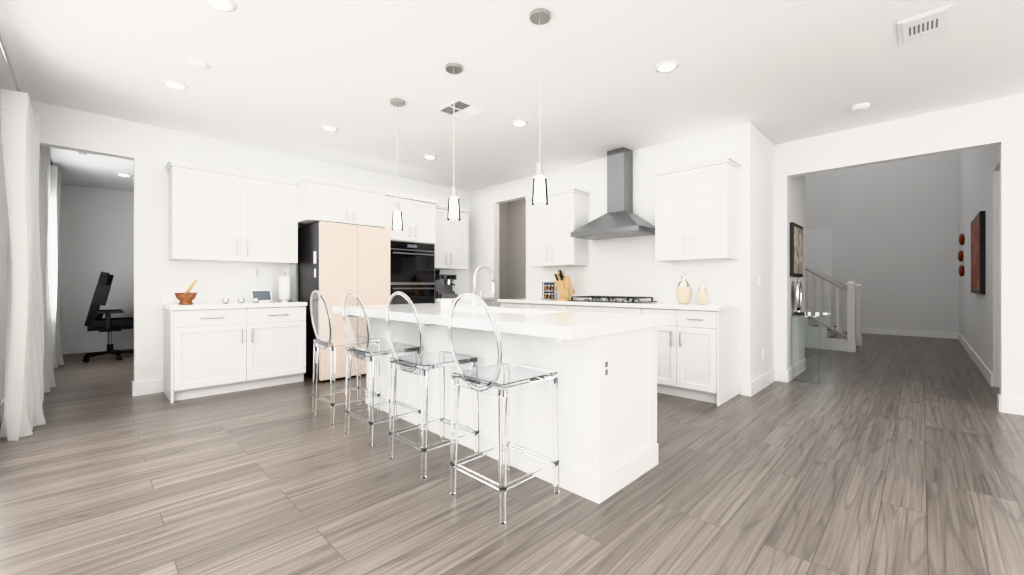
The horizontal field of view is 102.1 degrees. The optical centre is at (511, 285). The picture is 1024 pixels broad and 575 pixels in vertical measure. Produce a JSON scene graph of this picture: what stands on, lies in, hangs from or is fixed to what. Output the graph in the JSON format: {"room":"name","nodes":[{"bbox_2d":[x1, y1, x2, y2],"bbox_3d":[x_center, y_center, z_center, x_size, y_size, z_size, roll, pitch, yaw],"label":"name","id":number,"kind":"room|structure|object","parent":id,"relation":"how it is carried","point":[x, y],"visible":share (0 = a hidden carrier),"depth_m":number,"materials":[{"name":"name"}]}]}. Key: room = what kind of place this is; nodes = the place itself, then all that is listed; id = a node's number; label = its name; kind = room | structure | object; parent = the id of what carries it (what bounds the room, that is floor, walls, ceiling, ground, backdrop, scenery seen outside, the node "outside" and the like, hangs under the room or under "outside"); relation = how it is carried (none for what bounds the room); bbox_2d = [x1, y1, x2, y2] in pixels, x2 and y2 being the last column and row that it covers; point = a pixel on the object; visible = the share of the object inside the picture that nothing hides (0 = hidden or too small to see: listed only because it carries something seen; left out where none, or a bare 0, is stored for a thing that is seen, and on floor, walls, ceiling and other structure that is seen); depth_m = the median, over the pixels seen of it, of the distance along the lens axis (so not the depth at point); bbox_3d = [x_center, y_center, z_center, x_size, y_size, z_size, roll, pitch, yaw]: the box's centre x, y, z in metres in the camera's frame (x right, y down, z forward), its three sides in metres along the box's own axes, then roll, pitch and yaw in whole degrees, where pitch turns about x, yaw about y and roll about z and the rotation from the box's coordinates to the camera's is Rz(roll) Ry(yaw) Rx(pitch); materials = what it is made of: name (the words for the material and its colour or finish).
{"room":"kitchen","nodes":[
{"label":"kitchen","id":0,"kind":"room"},
{"bbox_2d":[0,88,7,401],"bbox_3d":[-2.698,-0.270,1.823,13.460,2.740,0.120,0,0,45],"label":"wall","id":1,"kind":"structure","parent":0,"point":[3,199],"depth_m":3.51,"materials":[{"name":"paint"}]},
{"bbox_2d":[0,399,3,421],"bbox_3d":[-2.651,1.032,1.870,13.220,0.135,0.014,0,0,45],"label":"baseboard","id":2,"kind":"structure","parent":1,"relation":"attached to","point":[2,402],"depth_m":3.41,"materials":[{"name":"white wood"}]},
{"bbox_2d":[0,33,52,164],"bbox_3d":[-4.184,-1.523,3.505,6.900,0.234,0.182,0,0,45],"label":"curtain rod","id":3,"kind":"object","parent":1,"relation":"attached to","point":[8,62],"depth_m":2.67,"materials":[{"name":"silver metal"}]},
{"bbox_2d":[0,89,45,440],"bbox_3d":[-3.739,-0.152,3.174,0.696,2.495,0.215,0,0,45],"label":"curtain","id":4,"kind":"object","parent":3,"relation":"hanging from","point":[23,415],"visible":1,"depth_m":2.98,"materials":[{"name":"white fabric"}]},
{"bbox_2d":[39,146,55,392],"bbox_3d":[-4.905,-0.253,4.312,0.671,2.695,0.195,0,0,45],"label":"curtain","id":5,"kind":"object","parent":3,"relation":"hanging from","point":[44,203],"visible":0.48,"depth_m":4.34,"materials":[{"name":"white fabric"}]},
{"bbox_2d":[49,165,63,367],"bbox_3d":[-6.264,-0.253,5.654,0.646,2.695,0.197,0,0,45],"label":"curtain","id":6,"kind":"object","parent":3,"relation":"hanging from","point":[54,206],"visible":0.54,"depth_m":5.52,"materials":[{"name":"white fabric"}]},
{"bbox_2d":[8,100,507,391],"bbox_3d":[-2.261,-0.270,5.750,0.120,2.740,6.080,0,0,45],"label":"wall","id":7,"kind":"structure","parent":0,"point":[120,236],"depth_m":4.78,"materials":[{"name":"paint"}]},
{"bbox_2d":[62,341,133,354],"bbox_3d":[-6.077,1.032,7.797,0.014,0.135,3.570,0,0,45],"label":"baseboard","id":8,"kind":"structure","parent":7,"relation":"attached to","point":[72,349],"depth_m":6.90,"materials":[{"name":"white wood"}]},
{"bbox_2d":[132,379,160,394],"bbox_3d":[-2.894,1.032,5.205,0.014,0.135,2.784,0,0,45],"label":"baseboard","id":9,"kind":"structure","parent":7,"relation":"attached to","point":[151,386],"depth_m":4.19,"materials":[{"name":"white"}]},
{"bbox_2d":[166,163,249,262],"bbox_3d":[-3.247,-0.742,4.430,0.328,0.945,0.636,0,0,45],"label":"upper cabinet","id":10,"kind":"object","parent":7,"relation":"attached to","point":[209,208],"depth_m":4.30,"materials":[{"name":"white wood"}]},
{"bbox_2d":[162,293,278,302],"bbox_3d":[-3.192,0.135,4.708,0.015,0.100,1.211,0,0,45],"label":"backsplash","id":11,"kind":"structure","parent":7,"relation":"attached to","point":[165,298],"depth_m":4.60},
{"bbox_2d":[249,270,255,279],"bbox_3d":[-3.035,-0.130,4.848,0.045,0.120,0.070,0,0,45],"label":"outlet","id":12,"kind":"object","parent":7,"relation":"attached to","point":[252,274],"depth_m":4.84,"materials":[{"name":"white plastic"}]},
{"bbox_2d":[250,175,297,266],"bbox_3d":[-2.879,-0.742,4.802,0.328,0.945,0.637,0,0,45],"label":"upper cabinet","id":13,"kind":"object","parent":7,"relation":"attached to","point":[273,202],"depth_m":4.74,"materials":[{"name":"white wood"}]},
{"bbox_2d":[298,179,353,225],"bbox_3d":[-2.360,-0.987,5.121,0.618,0.455,0.546,0,0,45],"label":"upper cabinet","id":14,"kind":"object","parent":7,"relation":"attached to","point":[319,200],"depth_m":4.88,"materials":[{"name":"white wood"}]},
{"bbox_2d":[350,184,385,227],"bbox_3d":[-2.056,-1.002,5.429,0.618,0.485,0.547,0,0,45],"label":"upper cabinet","id":15,"kind":"object","parent":7,"relation":"attached to","point":[369,203],"depth_m":5.25,"materials":[{"name":"white wood"}]},
{"bbox_2d":[438,205,453,269],"bbox_3d":[-1.246,-0.758,6.455,0.328,0.975,0.471,0,0,45],"label":"upper cabinet","id":16,"kind":"object","parent":7,"relation":"attached to","point":[445,227],"depth_m":6.44,"materials":[{"name":"white wood"}]},
{"bbox_2d":[454,211,469,269],"bbox_3d":[-0.994,-0.742,6.710,0.328,0.945,0.472,0,0,45],"label":"upper cabinet","id":17,"kind":"object","parent":7,"relation":"attached to","point":[460,227],"depth_m":6.67,"materials":[{"name":"white wood"}]},
{"bbox_2d":[0,332,1023,574],"bbox_3d":[1.990,1.150,6.553,13.600,0.100,13.500,0,0,45],"label":"floor","id":18,"kind":"structure","parent":0,"point":[878,454],"depth_m":2.24,"materials":[{"name":"laminate"}]},
{"bbox_2d":[82,272,133,361],"bbox_3d":[-6.072,0.445,6.289,0.670,1.311,0.630,0,0,45],"label":"office chair","id":19,"kind":"object","parent":18,"relation":"on","point":[95,320],"visible":0.92,"depth_m":6.05,"materials":[{"name":"black fabric"}]},
{"bbox_2d":[162,307,253,402],"bbox_3d":[-3.168,0.662,4.318,0.598,0.875,0.664,0,0,45],"label":"base cabinet","id":20,"kind":"object","parent":18,"relation":"on","point":[213,344],"depth_m":4.11,"materials":[{"name":"white wood"}]},
{"bbox_2d":[162,299,305,310],"bbox_3d":[-2.975,0.205,4.493,0.627,0.040,1.211,0,0,45],"label":"countertop","id":21,"kind":"structure","parent":20,"relation":"on","point":[169,306],"depth_m":4.17,"materials":[{"name":"white stone"}]},
{"bbox_2d":[175,280,196,303],"bbox_3d":[-3.299,0.061,4.188,0.184,0.246,0.184,0,0,45],"label":"mortar","id":22,"kind":"object","parent":21,"relation":"on","point":[186,297],"visible":0.96,"depth_m":4.15,"materials":[{"name":"brown wood"}]},
{"bbox_2d":[221,299,229,302],"bbox_3d":[-3.046,0.159,4.401,0.076,0.050,0.072,0,0,45],"label":"votive","id":23,"kind":"object","parent":21,"relation":"on","point":[223,300],"depth_m":4.38,"materials":[{"name":"white glass"}]},
{"bbox_2d":[237,298,244,302],"bbox_3d":[-2.947,0.159,4.501,0.076,0.050,0.072,0,0,45],"label":"votive","id":24,"kind":"object","parent":21,"relation":"on","point":[242,300],"depth_m":4.48,"materials":[{"name":"white glass"}]},
{"bbox_2d":[252,298,259,302],"bbox_3d":[-2.849,0.159,4.601,0.076,0.050,0.072,0,0,45],"label":"votive","id":25,"kind":"object","parent":21,"relation":"on","point":[255,300],"depth_m":4.58,"materials":[{"name":"white glass"}]},
{"bbox_2d":[251,290,271,301],"bbox_3d":[-2.839,0.116,4.702,0.078,0.137,0.210,0,0,33],"label":"smart display","id":26,"kind":"object","parent":21,"relation":"on","point":[263,295],"visible":0.79,"depth_m":4.71,"materials":[{"name":"white plastic"}]},
{"bbox_2d":[278,273,291,301],"bbox_3d":[-2.674,0.013,4.877,0.150,0.343,0.150,0,0,45],"label":"paper towel holder","id":27,"kind":"object","parent":21,"relation":"on","point":[285,289],"visible":1,"depth_m":4.83,"materials":[{"name":"white paper"}]},
{"bbox_2d":[254,303,306,388],"bbox_3d":[-2.787,0.662,4.704,0.598,0.875,0.647,0,0,45],"label":"base cabinet","id":28,"kind":"object","parent":18,"relation":"on","point":[279,332],"depth_m":4.54,"materials":[{"name":"white wood"}]},
{"bbox_2d":[298,221,389,381],"bbox_3d":[-2.116,0.177,5.232,0.735,1.845,0.862,0,0,45],"label":"fridge","id":29,"kind":"object","parent":18,"relation":"on","point":[337,262],"visible":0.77,"depth_m":4.91,"materials":[{"name":"painted metal"},{"name":"black plastic"}]},
{"bbox_2d":[310,290,380,424],"bbox_3d":[-1.443,0.565,3.548,0.404,1.070,0.476,0,0,45],"label":"stool","id":30,"kind":"object","parent":18,"relation":"on","point":[321,320],"visible":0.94,"depth_m":3.45,"materials":[{"name":"clear plastic"}]},
{"bbox_2d":[342,290,420,446],"bbox_3d":[-0.981,0.565,3.091,0.404,1.070,0.476,0,0,45],"label":"stool","id":31,"kind":"object","parent":18,"relation":"on","point":[356,325],"visible":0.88,"depth_m":2.97,"materials":[{"name":"clear plastic"}]},
{"bbox_2d":[386,191,437,303],"bbox_3d":[-1.587,-0.073,5.906,0.615,2.345,0.790,0,0,45],"label":"tall cabinet","id":32,"kind":"object","parent":18,"relation":"on","point":[414,249],"depth_m":5.72,"materials":[{"name":"white wood"}]},
{"bbox_2d":[386,291,478,478],"bbox_3d":[-0.518,0.565,2.634,0.404,1.070,0.476,0,0,45],"label":"stool","id":33,"kind":"object","parent":18,"relation":"on","point":[404,330],"visible":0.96,"depth_m":2.52,"materials":[{"name":"clear plastic"}]},
{"bbox_2d":[482,299,493,305],"bbox_3d":[-0.741,0.662,6.774,0.598,0.875,0.621,0,0,45],"label":"base cabinet","id":34,"kind":"object","parent":18,"relation":"on","point":[489,302],"depth_m":6.72,"materials":[{"name":"white wood"}]},
{"bbox_2d":[438,297,489,302],"bbox_3d":[-0.909,0.205,6.584,0.627,0.040,1.127,0,0,45],"label":"countertop","id":35,"kind":"structure","parent":34,"relation":"on","point":[439,300],"depth_m":6.19,"materials":[{"name":"white stone"}]},
{"bbox_2d":[435,270,456,297],"bbox_3d":[-1.070,-0.036,6.470,0.442,0.440,0.320,0,0,45],"label":"espresso machine","id":36,"kind":"object","parent":35,"relation":"on","point":[444,284],"visible":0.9,"depth_m":6.40,"materials":[{"name":"silver metal"}]},
{"bbox_2d":[340,313,663,503],"bbox_3d":[-0.305,0.671,3.147,2.554,0.858,0.868,0,0,45],"label":"kitchen island","id":37,"kind":"object","parent":18,"relation":"on","point":[603,365],"depth_m":2.36,"materials":[{"name":"white wood"}]},
{"bbox_2d":[332,305,623,340],"bbox_3d":[-0.505,0.213,2.960,2.640,0.057,0.480,0,0,45],"label":"island countertop","id":38,"kind":"structure","parent":37,"relation":"on","point":[530,324],"depth_m":2.15,"materials":[{"name":"white stone"}]},
{"bbox_2d":[441,299,451,311],"bbox_3d":[-0.460,0.140,2.957,0.110,0.089,0.082,0,0,45],"label":"mug","id":39,"kind":"object","parent":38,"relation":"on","point":[446,304],"visible":0.79,"depth_m":2.93,"materials":[{"name":"white ceramic"}]},
{"bbox_2d":[470,265,495,312],"bbox_3d":[-0.189,0.016,2.990,0.103,0.337,0.223,0,0,45],"label":"faucet","id":40,"kind":"object","parent":38,"relation":"on","point":[482,266],"depth_m":2.97,"materials":[{"name":"silver metal"}]},
{"bbox_2d":[420,303,667,332],"bbox_3d":[-0.147,0.213,3.323,2.640,0.057,0.540,0,0,45],"label":"island countertop","id":41,"kind":"structure","parent":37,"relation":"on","point":[631,321],"depth_m":2.59,"materials":[{"name":"white stone"}]},
{"bbox_2d":[448,292,559,524],"bbox_3d":[-0.056,0.565,2.177,0.404,1.070,0.476,0,0,45],"label":"stool","id":42,"kind":"object","parent":18,"relation":"on","point":[475,341],"visible":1,"depth_m":2.07,"materials":[{"name":"clear plastic"}]},
{"bbox_2d":[500,303,533,308],"bbox_3d":[0.270,0.662,5.791,0.654,0.875,0.597,0,0,45],"label":"base cabinet","id":43,"kind":"object","parent":18,"relation":"on","point":[514,305],"depth_m":5.55,"materials":[{"name":"white"}]},
{"bbox_2d":[534,303,569,309],"bbox_3d":[0.688,0.662,5.378,0.638,0.875,0.597,0,0,45],"label":"base cabinet","id":44,"kind":"object","parent":18,"relation":"on","point":[553,306],"depth_m":5.14,"materials":[{"name":"white wood"}]},
{"bbox_2d":[570,307,605,311],"bbox_3d":[1.044,0.662,5.027,0.595,0.875,0.597,0,0,45],"label":"base cabinet","id":45,"kind":"object","parent":18,"relation":"on","point":[592,309],"depth_m":4.76,"materials":[{"name":"white"}]},
{"bbox_2d":[606,307,645,313],"bbox_3d":[1.386,0.662,4.688,0.595,0.875,0.597,0,0,45],"label":"base cabinet","id":46,"kind":"object","parent":18,"relation":"on","point":[631,310],"depth_m":4.42,"materials":[{"name":"white wood"}]},
{"bbox_2d":[646,307,681,396],"bbox_3d":[1.687,0.662,4.391,0.485,0.875,0.597,0,0,45],"label":"base cabinet","id":47,"kind":"object","parent":18,"relation":"on","point":[669,337],"depth_m":4.11,"materials":[{"name":"white wood"}]},
{"bbox_2d":[682,307,739,405],"bbox_3d":[1.937,0.662,4.144,0.442,0.875,0.597,0,0,45],"label":"base cabinet","id":48,"kind":"object","parent":18,"relation":"on","point":[710,339],"depth_m":3.92,"materials":[{"name":"white wood"}]},
{"bbox_2d":[498,299,739,310],"bbox_3d":[1.055,0.205,4.991,2.916,0.040,0.632,0,0,45],"label":"countertop","id":49,"kind":"structure","parent":48,"relation":"on","point":[584,302],"depth_m":4.43,"materials":[{"name":"white stone"}]},
{"bbox_2d":[542,282,555,298],"bbox_3d":[0.506,0.067,5.630,0.195,0.235,0.070,0,0,45],"label":"spice rack","id":50,"kind":"object","parent":49,"relation":"on","point":[550,289],"visible":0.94,"depth_m":5.62,"materials":[{"name":"silver glass"}]},
{"bbox_2d":[554,270,576,300],"bbox_3d":[0.688,-0.011,5.327,0.292,0.389,0.132,0,0,-37],"label":"knife block","id":51,"kind":"object","parent":49,"relation":"on","point":[564,286],"visible":0.94,"depth_m":5.27,"materials":[{"name":"brown wood"}]},
{"bbox_2d":[567,295,657,303],"bbox_3d":[1.166,0.155,4.886,0.908,0.057,0.498,0,0,45],"label":"cooktop","id":52,"kind":"object","parent":49,"relation":"in","point":[635,300],"depth_m":4.72,"materials":[{"name":"black metal"}]},
{"bbox_2d":[676,274,691,303],"bbox_3d":[1.785,0.029,4.296,0.160,0.310,0.160,0,0,45],"label":"vase","id":53,"kind":"object","parent":49,"relation":"on","point":[683,292],"visible":1,"depth_m":4.24,"materials":[{"name":"beige ceramic"}]},
{"bbox_2d":[697,282,708,303],"bbox_3d":[1.906,0.072,4.134,0.115,0.223,0.115,0,0,45],"label":"vase","id":54,"kind":"object","parent":49,"relation":"on","point":[702,295],"visible":1,"depth_m":4.10,"materials":[{"name":"beige ceramic"}]},
{"bbox_2d":[792,312,830,383],"bbox_3d":[3.654,0.720,5.035,0.260,0.760,0.840,0,0,45],"label":"console","id":55,"kind":"object","parent":18,"relation":"on","point":[811,346],"visible":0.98,"depth_m":4.77,"materials":[{"name":"clear glass"}]},
{"bbox_2d":[794,280,803,314],"bbox_3d":[3.383,0.134,4.881,0.080,0.411,0.214,0,0,45],"label":"sculpture","id":56,"kind":"object","parent":55,"relation":"on","point":[798,295],"visible":1,"depth_m":4.83,"materials":[{"name":"silver metal"}]},
{"bbox_2d":[805,263,862,351],"bbox_3d":[5.077,-0.332,8.247,2.842,2.864,1.140,0,0,45],"label":"staircase","id":57,"kind":"structure","parent":18,"relation":"on","point":[851,340],"depth_m":7.14,"materials":[{"name":"white painted wood"}]},
{"bbox_2d":[0,0,1023,191],"bbox_3d":[-0.508,-1.700,4.038,13.460,0.120,6.350,0,0,45],"label":"ceiling","id":58,"kind":"structure","parent":0,"point":[291,77],"depth_m":3.17,"materials":[{"name":"paint"}]},
{"bbox_2d":[71,151,93,156],"bbox_3d":[-5.242,-1.633,5.053,0.300,0.014,0.200,0,0,45],"label":"ceiling vent","id":59,"kind":"object","parent":58,"relation":"in","point":[81,153],"visible":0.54,"depth_m":5.09,"materials":[{"name":"white"}]},
{"bbox_2d":[117,173,130,176],"bbox_3d":[-5.714,-1.635,6.097,0.166,0.010,0.166,0,0,0],"label":"recessed light","id":60,"kind":"object","parent":58,"relation":"in","point":[121,174],"depth_m":6.06,"materials":[{"name":"white"}]},
{"bbox_2d":[162,80,187,89],"bbox_3d":[-2.742,-1.635,3.371,0.166,0.010,0.166,0,0,0],"label":"recessed light","id":61,"kind":"object","parent":58,"relation":"in","point":[173,84],"depth_m":3.36,"materials":[{"name":"white"}]},
{"bbox_2d":[187,58,207,69],"bbox_3d":[-2.308,-1.624,3.041,0.119,0.031,0.119,0,0,36],"label":"smoke detector","id":62,"kind":"object","parent":58,"relation":"attached to","point":[197,64],"depth_m":3.02,"materials":[{"name":"white plastic"}]},
{"bbox_2d":[203,0,235,11],"bbox_3d":[-1.690,-1.635,2.387,0.166,0.010,0.166,0,0,0],"label":"recessed light","id":63,"kind":"object","parent":58,"relation":"in","point":[230,6],"depth_m":2.40,"materials":[{"name":"white"}]},
{"bbox_2d":[321,125,337,130],"bbox_3d":[-1.892,-1.635,4.288,0.166,0.010,0.166,0,0,0],"label":"recessed light","id":64,"kind":"object","parent":58,"relation":"in","point":[326,127],"depth_m":4.27,"materials":[{"name":"white"}]},
{"bbox_2d":[390,98,404,230],"bbox_3d":[-1.019,-1.067,3.678,0.124,1.144,0.124,0,0,45],"label":"pendant light","id":65,"kind":"object","parent":58,"relation":"hanging from","point":[397,221],"visible":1,"depth_m":3.67,"materials":[{"name":"white glass"}]},
{"bbox_2d":[423,155,435,158],"bbox_3d":[-1.042,-1.635,5.248,0.166,0.010,0.166,0,0,0],"label":"recessed light","id":66,"kind":"object","parent":58,"relation":"in","point":[425,156],"depth_m":5.22,"materials":[{"name":"white"}]},
{"bbox_2d":[445,63,461,220],"bbox_3d":[-0.436,-1.067,3.102,0.124,1.144,0.124,0,0,45],"label":"pendant light","id":67,"kind":"object","parent":58,"relation":"hanging from","point":[453,198],"visible":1,"depth_m":3.09,"materials":[{"name":"white glass"}]},
{"bbox_2d":[436,98,487,120],"bbox_3d":[-0.468,-1.633,3.851,0.340,0.014,0.340,0,0,45],"label":"ceiling vent","id":68,"kind":"object","parent":58,"relation":"in","point":[464,110],"visible":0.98,"depth_m":3.84,"materials":[{"name":"grey metal"}]},
{"bbox_2d":[511,120,527,126],"bbox_3d":[0.074,-1.635,4.158,0.166,0.010,0.166,0,0,36],"label":"recessed light","id":69,"kind":"object","parent":58,"relation":"in","point":[519,123],"depth_m":4.15,"materials":[{"name":"white plastic"}]},
{"bbox_2d":[530,8,549,204],"bbox_3d":[0.169,-1.067,2.504,0.124,1.144,0.124,0,0,45],"label":"pendant light","id":70,"kind":"object","parent":58,"relation":"hanging from","point":[539,16],"visible":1,"depth_m":2.50,"materials":[{"name":"white glass"}]},
{"bbox_2d":[655,60,678,72],"bbox_3d":[1.155,-1.635,3.090,0.166,0.010,0.166,0,0,36],"label":"recessed light","id":71,"kind":"object","parent":58,"relation":"in","point":[666,66],"depth_m":3.08,"materials":[{"name":"white plastic"}]},
{"bbox_2d":[852,103,869,111],"bbox_3d":[3.174,-1.622,3.767,0.128,0.035,0.128,0,0,36],"label":"smoke detector","id":72,"kind":"object","parent":58,"relation":"attached to","point":[862,106],"depth_m":3.74,"materials":[{"name":"white plastic"}]},
{"bbox_2d":[897,5,950,44],"bbox_3d":[2.594,-1.633,2.611,0.230,0.014,0.330,0,0,45],"label":"ceiling vent","id":73,"kind":"object","parent":58,"relation":"in","point":[928,24],"visible":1,"depth_m":2.59,"materials":[{"name":"white metal"}]},
{"bbox_2d":[468,122,755,394],"bbox_3d":[0.866,-0.270,5.710,4.366,2.740,0.120,0,0,45],"label":"wall","id":74,"kind":"structure","parent":0,"point":[625,266],"depth_m":4.93,"materials":[{"name":"paint"}]},
{"bbox_2d":[527,192,553,266],"bbox_3d":[0.501,-0.742,5.753,0.447,0.945,0.327,0,0,45],"label":"upper cabinet","id":75,"kind":"object","parent":74,"relation":"attached to","point":[540,217],"depth_m":5.64,"materials":[{"name":"white wood"}]},
{"bbox_2d":[554,191,589,266],"bbox_3d":[0.738,-0.742,5.518,0.446,0.945,0.327,0,0,45],"label":"upper cabinet","id":76,"kind":"object","parent":74,"relation":"attached to","point":[569,250],"depth_m":5.37,"materials":[{"name":"white wood"}]},
{"bbox_2d":[570,147,659,240],"bbox_3d":[1.211,-1.117,4.931,0.900,1.041,0.497,0,0,45],"label":"range hood","id":77,"kind":"object","parent":74,"relation":"attached to","point":[619,221],"depth_m":4.92,"materials":[{"name":"silver metal"}]},
{"bbox_2d":[654,163,697,261],"bbox_3d":[1.816,-0.742,4.454,0.421,0.945,0.327,0,0,45],"label":"upper cabinet","id":78,"kind":"object","parent":74,"relation":"attached to","point":[674,188],"depth_m":4.35,"materials":[{"name":"white wood"}]},
{"bbox_2d":[694,159,740,260],"bbox_3d":[2.035,-0.742,4.237,0.421,0.945,0.327,0,0,45],"label":"upper cabinet","id":79,"kind":"object","parent":74,"relation":"attached to","point":[716,181],"depth_m":4.09,"materials":[{"name":"white wood"}]},
{"bbox_2d":[508,93,1023,398],"bbox_3d":[3.125,-0.270,4.813,9.100,2.740,0.140,0,0,45],"label":"wall","id":80,"kind":"structure","parent":0,"point":[1000,121],"depth_m":3.92,"materials":[{"name":"paint"}]},
{"bbox_2d":[997,395,1023,414],"bbox_3d":[5.289,1.032,2.595,2.904,0.135,0.014,0,0,45],"label":"baseboard","id":81,"kind":"structure","parent":80,"relation":"attached to","point":[1004,404],"depth_m":3.57,"materials":[{"name":"white wood"}]},
{"bbox_2d":[756,128,775,378],"bbox_3d":[2.715,-0.270,4.550,0.134,2.740,0.810,0,0,45],"label":"wall","id":82,"kind":"structure","parent":0,"point":[765,149],"depth_m":4.54,"materials":[{"name":"paint"}]},
{"bbox_2d":[758,275,761,285],"bbox_3d":[2.634,-0.060,4.385,0.010,0.120,0.120,0,0,45],"label":"light switch","id":83,"kind":"object","parent":82,"relation":"attached to","point":[759,276],"depth_m":4.36,"materials":[{"name":"white plastic"}]},
{"bbox_2d":[746,369,776,396],"bbox_3d":[2.709,1.032,4.469,0.030,0.135,0.974,0,0,45],"label":"baseboard","id":84,"kind":"structure","parent":82,"relation":"attached to","point":[760,383],"depth_m":4.36,"materials":[{"name":"white"}]},
{"bbox_2d":[762,349,764,359],"bbox_3d":[2.720,0.740,4.475,0.006,0.120,0.070,0,0,45],"label":"outlet","id":85,"kind":"object","parent":82,"relation":"attached to","point":[763,350],"depth_m":4.46,"materials":[{"name":"white plastic"}]},
{"bbox_2d":[789,145,999,386],"bbox_3d":[6.374,-1.700,6.649,7.340,5.600,7.040,0,0,45],"label":"wall","id":86,"kind":"structure","parent":0,"point":[899,227],"depth_m":8.95,"materials":[{"name":"paint"}]},
{"bbox_2d":[785,368,791,381],"bbox_3d":[3.502,1.032,5.084,0.014,0.135,1.044,0,0,45],"label":"baseboard","id":87,"kind":"structure","parent":86,"relation":"attached to","point":[788,373],"depth_m":4.73,"materials":[{"name":"white wood"}]},
{"bbox_2d":[790,222,802,276],"bbox_3d":[3.449,-0.425,5.013,0.037,0.630,0.560,0,0,45],"label":"picture","id":88,"kind":"object","parent":86,"relation":"attached to","point":[796,250],"visible":1,"depth_m":4.92,"materials":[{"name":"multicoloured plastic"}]},
{"bbox_2d":[805,229,831,324],"bbox_3d":[7.468,-0.145,10.281,0.770,2.490,0.094,0,0,45],"label":"door frame","id":89,"kind":"structure","parent":86,"relation":"attached to","point":[818,249],"depth_m":10.22,"materials":[{"name":"white"}]},
{"bbox_2d":[839,326,956,338],"bbox_3d":[7.749,1.032,10.061,4.200,0.135,0.014,0,0,45],"label":"baseboard","id":90,"kind":"structure","parent":86,"relation":"attached to","point":[918,333],"depth_m":9.10,"materials":[{"name":"white"}]},
{"bbox_2d":[958,234,963,276],"bbox_3d":[8.327,-0.565,7.672,0.077,0.790,0.520,0,0,45],"label":"ornaments","id":91,"kind":"object","parent":86,"relation":"attached to","point":[960,256],"visible":0.98,"depth_m":7.55,"materials":[{"name":"brown wood"}]},
{"bbox_2d":[957,332,992,386],"bbox_3d":[7.254,1.032,6.553,0.014,0.135,5.700,0,0,45],"label":"baseboard","id":92,"kind":"structure","parent":86,"relation":"attached to","point":[979,363],"depth_m":5.62,"materials":[{"name":"white wood"}]},
{"bbox_2d":[971,211,984,293],"bbox_3d":[6.222,-0.410,5.534,0.047,1.020,1.300,0,0,45],"label":"picture","id":93,"kind":"object","parent":86,"relation":"attached to","point":[978,254],"visible":1,"depth_m":5.18,"materials":[{"name":"brown wood"}]}
]}

